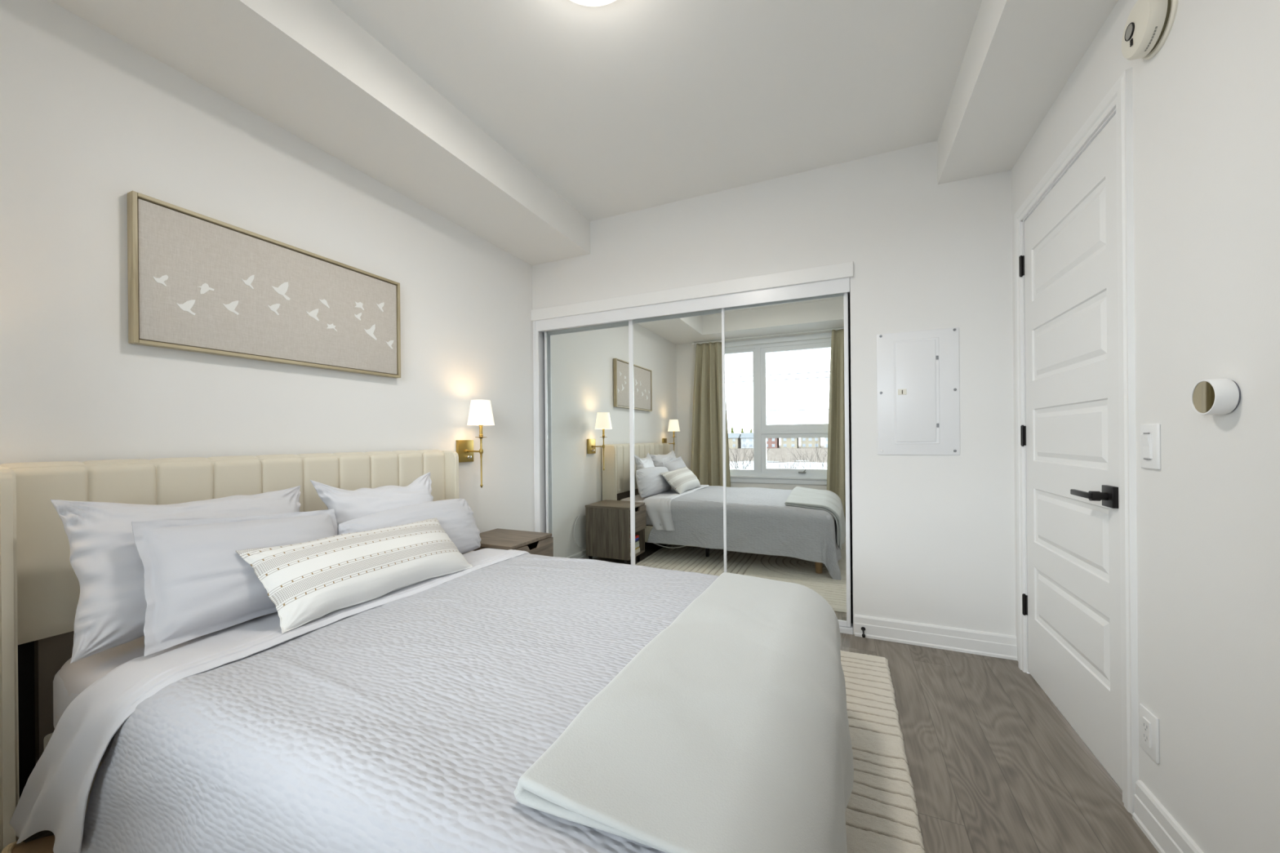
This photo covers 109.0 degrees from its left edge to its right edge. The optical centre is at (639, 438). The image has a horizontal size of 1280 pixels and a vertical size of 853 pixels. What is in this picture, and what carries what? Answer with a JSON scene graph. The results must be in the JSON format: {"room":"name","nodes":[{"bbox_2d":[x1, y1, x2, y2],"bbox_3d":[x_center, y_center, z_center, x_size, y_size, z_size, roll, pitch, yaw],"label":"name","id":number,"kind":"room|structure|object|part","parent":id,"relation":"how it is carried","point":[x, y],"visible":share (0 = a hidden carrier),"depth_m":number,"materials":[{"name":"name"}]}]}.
{"room":"bedroom","nodes":[
{"label":"bedroom","id":0,"kind":"room"},
{"bbox_2d":[0,0,546,533],"bbox_3d":[-1.379,-0.203,2.294,0.150,2.631,4.020,-1,0,24],"label":"wall","id":1,"kind":"structure","parent":0,"point":[89,119],"depth_m":1.62,"materials":[{"name":"white paint"}]},
{"bbox_2d":[127,190,400,377],"bbox_3d":[-1.445,-0.554,1.912,0.038,0.488,0.968,-1,0,24],"label":"picture","id":2,"kind":"object","parent":1,"relation":"attached to","point":[197,282],"visible":1,"depth_m":1.75,"materials":[{"name":"brown"}]},
{"bbox_3d":[-1.443,-0.316,1.912,0.038,0.012,0.943,-1,0,24],"label":"frame rail","id":3,"kind":"part","parent":2,"relation":"part of","materials":[{"name":"beige wood"}]},
{"bbox_3d":[-1.447,-0.792,1.912,0.038,0.012,0.943,-1,0,24],"label":"frame rail","id":4,"kind":"part","parent":2,"relation":"part of","materials":[{"name":"beige wood"}]},
{"bbox_2d":[50,0,590,265],"bbox_3d":[-1.214,-1.406,1.887,0.502,0.228,3.120,-1,0,24],"label":"soffit","id":5,"kind":"object","parent":1,"relation":"attached to","point":[307,68],"depth_m":1.79,"materials":[{"name":"white paint"}]},
{"bbox_2d":[456,400,494,488],"bbox_3d":[-0.977,0.035,2.740,0.216,0.525,0.156,-1,0,24],"label":"wall lamp","id":6,"kind":"object","parent":1,"relation":"attached to","point":[480,414],"visible":0.99,"depth_m":2.72,"materials":[{"name":"gold metal"}]},
{"bbox_3d":[-1.066,0.076,2.780,0.020,0.134,0.124,-1,0,24],"label":"plate","id":7,"kind":"part","parent":6,"relation":"part of","materials":[{"name":"gold metal"}]},
{"bbox_3d":[-1.004,0.077,2.752,0.120,0.024,0.024,-1,0,24],"label":"arm","id":8,"kind":"part","parent":6,"relation":"part of","materials":[{"name":"gold metal"}]},
{"bbox_3d":[-0.952,-0.155,2.728,0.156,0.147,0.156,-1,0,24],"label":"lamp shade","id":9,"kind":"part","parent":6,"relation":"part of","materials":[{"name":"white fabric"}]},
{"bbox_3d":[-0.949,0.147,2.728,0.024,0.300,0.024,-1,0,24],"label":"stem","id":10,"kind":"part","parent":6,"relation":"part of","materials":[{"name":"gold metal"}]},
{"bbox_2d":[22,594,1158,852],"bbox_3d":[0.019,1.160,1.677,3.182,0.120,4.020,-1,0,24],"label":"floor","id":11,"kind":"structure","parent":0,"point":[995,766],"depth_m":1.52,"materials":[{"name":"grey wood"}]},
{"bbox_2d":[1,835,54,852],"bbox_3d":[-1.536,1.063,1.157,0.265,0.102,0.112,-1,0,-38],"label":"slipper","id":12,"kind":"object","parent":11,"relation":"on","point":[43,845],"visible":0.34,"depth_m":1.15,"materials":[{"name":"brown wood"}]},
{"bbox_2d":[0,449,458,852],"bbox_3d":[-0.531,0.580,1.502,2.006,1.049,1.527,-1,0,24],"label":"headboard","id":13,"kind":"object","parent":11,"relation":"on","point":[40,587],"visible":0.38,"depth_m":1.29,"materials":[{"name":"beige fabric"}]},
{"bbox_3d":[-1.406,0.786,1.917,0.030,0.454,1.398,-1,0,24],"label":"panel","id":14,"kind":"part","parent":13,"relation":"part of","materials":[{"name":"brown"}]},
{"bbox_3d":[-0.772,0.882,0.882,1.890,0.150,0.030,-1,0,24],"label":"rail","id":15,"kind":"part","parent":13,"relation":"part of","materials":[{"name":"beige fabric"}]},
{"bbox_3d":[-1.408,0.311,1.893,0.060,0.495,1.470,-1,0,24],"label":"headboard","id":16,"kind":"part","parent":13,"relation":"part of","materials":[{"name":"beige fabric"}]},
{"bbox_3d":[-1.420,0.315,1.899,0.063,0.482,1.470,-1,0,24],"label":"headboard","id":17,"kind":"part","parent":13,"relation":"part of","materials":[{"name":"beige fabric"}]},
{"bbox_2d":[53,551,473,762],"bbox_3d":[-0.464,0.691,1.491,1.893,0.222,1.396,-1,0,24],"label":"mattress","id":18,"kind":"object","parent":13,"relation":"on","point":[71,680],"visible":0.05,"depth_m":1.21,"materials":[{"name":"grey fabric"}]},
{"bbox_2d":[50,485,301,663],"bbox_3d":[-1.359,0.360,1.457,0.196,0.406,0.638,-1,0,21],"label":"bed pillow","id":19,"kind":"object","parent":18,"relation":"on","point":[104,558],"visible":0.52,"depth_m":1.23,"materials":[{"name":"white fabric"}]},
{"bbox_2d":[8,548,530,852],"bbox_3d":[-0.965,0.793,1.671,0.545,0.484,1.607,-1,0,36],"label":"sheet","id":20,"kind":"object","parent":18,"relation":"on","point":[54,797],"visible":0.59,"depth_m":1.10,"materials":[{"name":"grey fabric"}]},
{"bbox_2d":[131,508,338,656],"bbox_3d":[-1.202,0.390,1.453,0.183,0.332,0.591,-1,0,24],"label":"bed pillow","id":21,"kind":"object","parent":20,"relation":"on","point":[197,584],"visible":0.71,"depth_m":1.29,"materials":[{"name":"grey fabric"}]},
{"bbox_2d":[235,517,472,633],"bbox_3d":[-0.957,0.444,1.651,0.228,0.229,0.747,-1,0,24],"label":"lumbar pillow","id":22,"kind":"object","parent":20,"relation":"on","point":[306,582],"visible":1,"depth_m":1.49,"materials":[{"name":"white fabric"}]},
{"bbox_2d":[310,471,433,528],"bbox_3d":[-1.091,0.361,2.039,0.182,0.399,0.610,-1,0,31],"label":"bed pillow","id":23,"kind":"object","parent":18,"relation":"on","point":[348,505],"visible":0.41,"depth_m":1.93,"materials":[{"name":"white fabric"}]},
{"bbox_2d":[80,553,718,852],"bbox_3d":[-0.282,0.887,1.403,1.642,0.673,1.535,-1,0,24],"label":"quilt","id":24,"kind":"object","parent":18,"relation":"on","point":[413,723],"visible":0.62,"depth_m":0.95,"materials":[{"name":"grey fabric"}]},
{"bbox_2d":[513,572,853,852],"bbox_3d":[0.276,0.696,1.156,0.494,0.368,1.228,-1,0,24],"label":"throw blanket","id":25,"kind":"object","parent":24,"relation":"on","point":[728,731],"visible":1,"depth_m":0.84,"materials":[{"name":"grey fabric"}]},
{"bbox_2d":[338,498,480,554],"bbox_3d":[-0.972,0.432,2.034,0.176,0.272,0.718,-1,0,24],"label":"bed pillow","id":26,"kind":"object","parent":18,"relation":"on","point":[455,517],"visible":0.51,"depth_m":2.09,"materials":[{"name":"grey fabric"}]},
{"bbox_2d":[471,528,553,556],"bbox_3d":[-0.798,0.844,2.694,0.434,0.527,0.376,-1,0,24],"label":"nightstand","id":27,"kind":"object","parent":11,"relation":"on","point":[531,542],"visible":0.16,"depth_m":2.67,"materials":[{"name":"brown wood"}]},
{"bbox_3d":[-0.876,0.810,2.536,0.418,0.421,0.016,-1,0,24],"label":"panel","id":28,"kind":"part","parent":27,"relation":"part of","materials":[{"name":"grey wood"}]},
{"bbox_3d":[-0.733,0.808,2.858,0.418,0.421,0.016,-1,0,24],"label":"panel","id":29,"kind":"part","parent":27,"relation":"part of","materials":[{"name":"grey wood"}]},
{"bbox_3d":[-0.609,0.701,2.609,0.016,0.203,0.366,-1,0,24],"label":"drawer","id":30,"kind":"part","parent":27,"relation":"part of","materials":[{"name":"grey wood"}]},
{"bbox_2d":[840,650,925,852],"bbox_3d":[-0.130,1.090,1.489,1.852,0.024,2.467,-1,0,24],"label":"area rug","id":31,"kind":"object","parent":11,"relation":"on","point":[882,811],"visible":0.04,"depth_m":1.49,"materials":[{"name":"beige fabric"}]},
{"bbox_2d":[329,0,982,221],"bbox_3d":[-0.007,-1.591,1.677,3.182,0.120,4.020,-1,0,24],"label":"ceiling","id":32,"kind":"structure","parent":0,"point":[619,107],"depth_m":1.95,"materials":[{"name":"white paint"}]},
{"bbox_2d":[569,0,615,6],"bbox_3d":[-0.160,-1.506,1.433,0.304,0.047,0.304,-1,0,24],"label":"ceiling light","id":33,"kind":"object","parent":32,"relation":"attached to","point":[584,2],"visible":1,"depth_m":1.56,"materials":[{"name":"white"}]},
{"bbox_2d":[576,0,609,4],"bbox_3d":[-0.159,-1.492,1.433,0.274,0.019,0.274,-1,0,24],"label":"diffuser","id":34,"kind":"object","parent":33,"relation":"attached to","point":[579,2],"depth_m":1.56,"materials":[{"name":"white"}]},
{"bbox_2d":[532,140,1015,635],"bbox_3d":[0.543,-0.221,2.882,2.882,2.631,0.120,-1,0,24],"label":"wall","id":35,"kind":"structure","parent":0,"point":[933,536],"depth_m":2.44,"materials":[{"name":"white paint"}]},
{"bbox_2d":[544,321,631,564],"bbox_3d":[-0.374,0.123,3.307,0.745,1.909,0.021,-1,0,24],"label":"door","id":36,"kind":"structure","parent":35,"relation":"in","point":[587,369],"depth_m":3.31,"materials":[{"name":"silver metal"}]},
{"bbox_2d":[628,308,724,576],"bbox_3d":[0.244,0.117,3.009,0.683,1.909,0.021,-1,0,24],"label":"door","id":37,"kind":"structure","parent":35,"relation":"in","point":[675,360],"depth_m":3.01,"materials":[{"name":"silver metal"}]},
{"bbox_2d":[533,277,849,533],"bbox_3d":[0.213,0.106,3.011,2.144,1.984,0.107,-1,0,24],"label":"trim","id":38,"kind":"structure","parent":35,"relation":"attached to","point":[841,285],"depth_m":3.13,"materials":[{"name":"white wood"}]},
{"bbox_2d":[531,261,853,321],"bbox_3d":[0.185,-0.927,2.963,2.174,0.082,0.020,-1,0,24],"label":"trim","id":39,"kind":"structure","parent":35,"relation":"attached to","point":[842,270],"depth_m":2.86,"materials":[{"name":"white paint"}]},
{"bbox_2d":[721,292,850,627],"bbox_3d":[0.850,0.112,2.716,0.720,1.909,0.021,-1,0,24],"label":"door","id":40,"kind":"structure","parent":35,"relation":"in","point":[785,372],"depth_m":2.70,"materials":[{"name":"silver metal"}]},
{"bbox_3d":[0.860,1.050,2.717,0.720,0.032,0.016,-1,0,24],"label":"rail","id":41,"kind":"part","parent":40,"relation":"part of","materials":[{"name":"white metal"}]},
{"bbox_2d":[839,623,853,635],"bbox_3d":[0.232,1.085,3.011,2.126,0.026,0.099,-1,0,24],"label":"trim","id":42,"kind":"structure","parent":35,"relation":"attached to","point":[847,630],"depth_m":2.55,"materials":[{"name":"white metal"}]},
{"bbox_2d":[861,626,865,638],"bbox_3d":[1.210,1.049,2.471,0.022,0.034,0.072,-1,0,24],"label":"door stop","id":43,"kind":"object","parent":35,"relation":"attached to","point":[863,628],"visible":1,"depth_m":2.48,"materials":[{"name":"black metal"}]},
{"bbox_2d":[876,327,959,455],"bbox_3d":[1.458,-0.241,2.399,0.374,0.654,0.018,-1,0,24],"label":"electrical panel","id":44,"kind":"object","parent":35,"relation":"attached to","point":[917,371],"visible":1,"depth_m":2.39,"materials":[{"name":"white paint"}]},
{"bbox_3d":[1.450,-0.248,2.400,0.180,0.530,0.005,-1,0,24],"label":"panel door","id":45,"kind":"part","parent":44,"relation":"part of","materials":[{"name":"white paint"}]},
{"bbox_2d":[854,614,1017,660],"bbox_3d":[1.515,1.029,2.378,0.717,0.114,0.019,-1,0,24],"label":"baseboard","id":46,"kind":"structure","parent":35,"relation":"attached to","point":[944,637],"depth_m":2.36,"materials":[{"name":"white paint"}]},
{"bbox_2d":[848,294,852,595],"bbox_3d":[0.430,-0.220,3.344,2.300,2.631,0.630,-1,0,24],"label":"door frame","id":47,"kind":"structure","parent":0,"point":[849,332],"depth_m":3.17,"materials":[{"name":"white"}]},
{"bbox_2d":[1011,0,1279,852],"bbox_3d":[1.262,-0.227,0.772,0.150,2.631,3.390,-1,0,24],"label":"wall","id":48,"kind":"structure","parent":0,"point":[1206,106],"depth_m":1.06,"materials":[{"name":"white paint"}]},
{"bbox_2d":[937,0,1118,184],"bbox_3d":[1.048,-1.427,0.879,0.307,0.228,3.120,-1,0,24],"label":"soffit","id":49,"kind":"object","parent":48,"relation":"attached to","point":[1020,55],"depth_m":1.68,"materials":[{"name":"white paint"}]},
{"bbox_2d":[1013,66,1138,814],"bbox_3d":[1.654,0.009,1.718,0.210,2.152,0.940,-1,0,24],"label":"door","id":50,"kind":"structure","parent":48,"relation":"in","point":[1074,279],"depth_m":1.60,"materials":[{"name":"white paint"}]},
{"bbox_3d":[1.449,0.181,1.496,0.014,0.018,0.130,-1,0,24],"label":"lever","id":51,"kind":"part","parent":50,"relation":"part of","materials":[{"name":"black metal"}]},
{"bbox_3d":[1.472,0.181,1.428,0.015,0.066,0.066,-1,0,24],"label":"handle","id":52,"kind":"part","parent":50,"relation":"part of","materials":[{"name":"black metal"}]},
{"bbox_2d":[1139,703,1159,764],"bbox_3d":[1.400,0.810,1.257,0.011,0.122,0.078,-1,0,24],"label":"wall outlet","id":53,"kind":"object","parent":48,"relation":"attached to","point":[1148,722],"visible":1,"depth_m":1.25,"materials":[{"name":"white plastic"}]},
{"bbox_2d":[1121,0,1178,60],"bbox_3d":[1.335,-1.095,1.210,0.058,0.156,0.156,-1,0,24],"label":"smoke detector","id":54,"kind":"object","parent":48,"relation":"attached to","point":[1149,23],"visible":1,"depth_m":1.18,"materials":[{"name":"beige plastic"}]},
{"bbox_3d":[1.358,-1.095,1.200,0.008,0.156,0.156,-1,0,24],"label":"plate","id":55,"kind":"part","parent":54,"relation":"part of","materials":[{"name":"beige plastic"}]},
{"bbox_2d":[1140,423,1160,469],"bbox_3d":[1.383,0.021,1.242,0.016,0.122,0.078,-1,0,24],"label":"light switch","id":56,"kind":"object","parent":48,"relation":"attached to","point":[1150,433],"visible":1,"depth_m":1.23,"materials":[{"name":"white plastic"}]},
{"bbox_2d":[1132,780,1203,852],"bbox_3d":[0.993,1.034,0.349,0.019,0.114,2.088,-1,0,24],"label":"baseboard","id":57,"kind":"structure","parent":48,"relation":"attached to","point":[1157,824],"depth_m":1.21,"materials":[{"name":"white paint"}]},
{"bbox_2d":[1191,378,1240,414],"bbox_3d":[1.263,-0.092,1.001,0.038,0.079,0.079,-1,0,24],"label":"thermostat","id":58,"kind":"object","parent":48,"relation":"attached to","point":[1208,396],"visible":1,"depth_m":0.98,"materials":[{"name":"grey plastic"}]}
]}

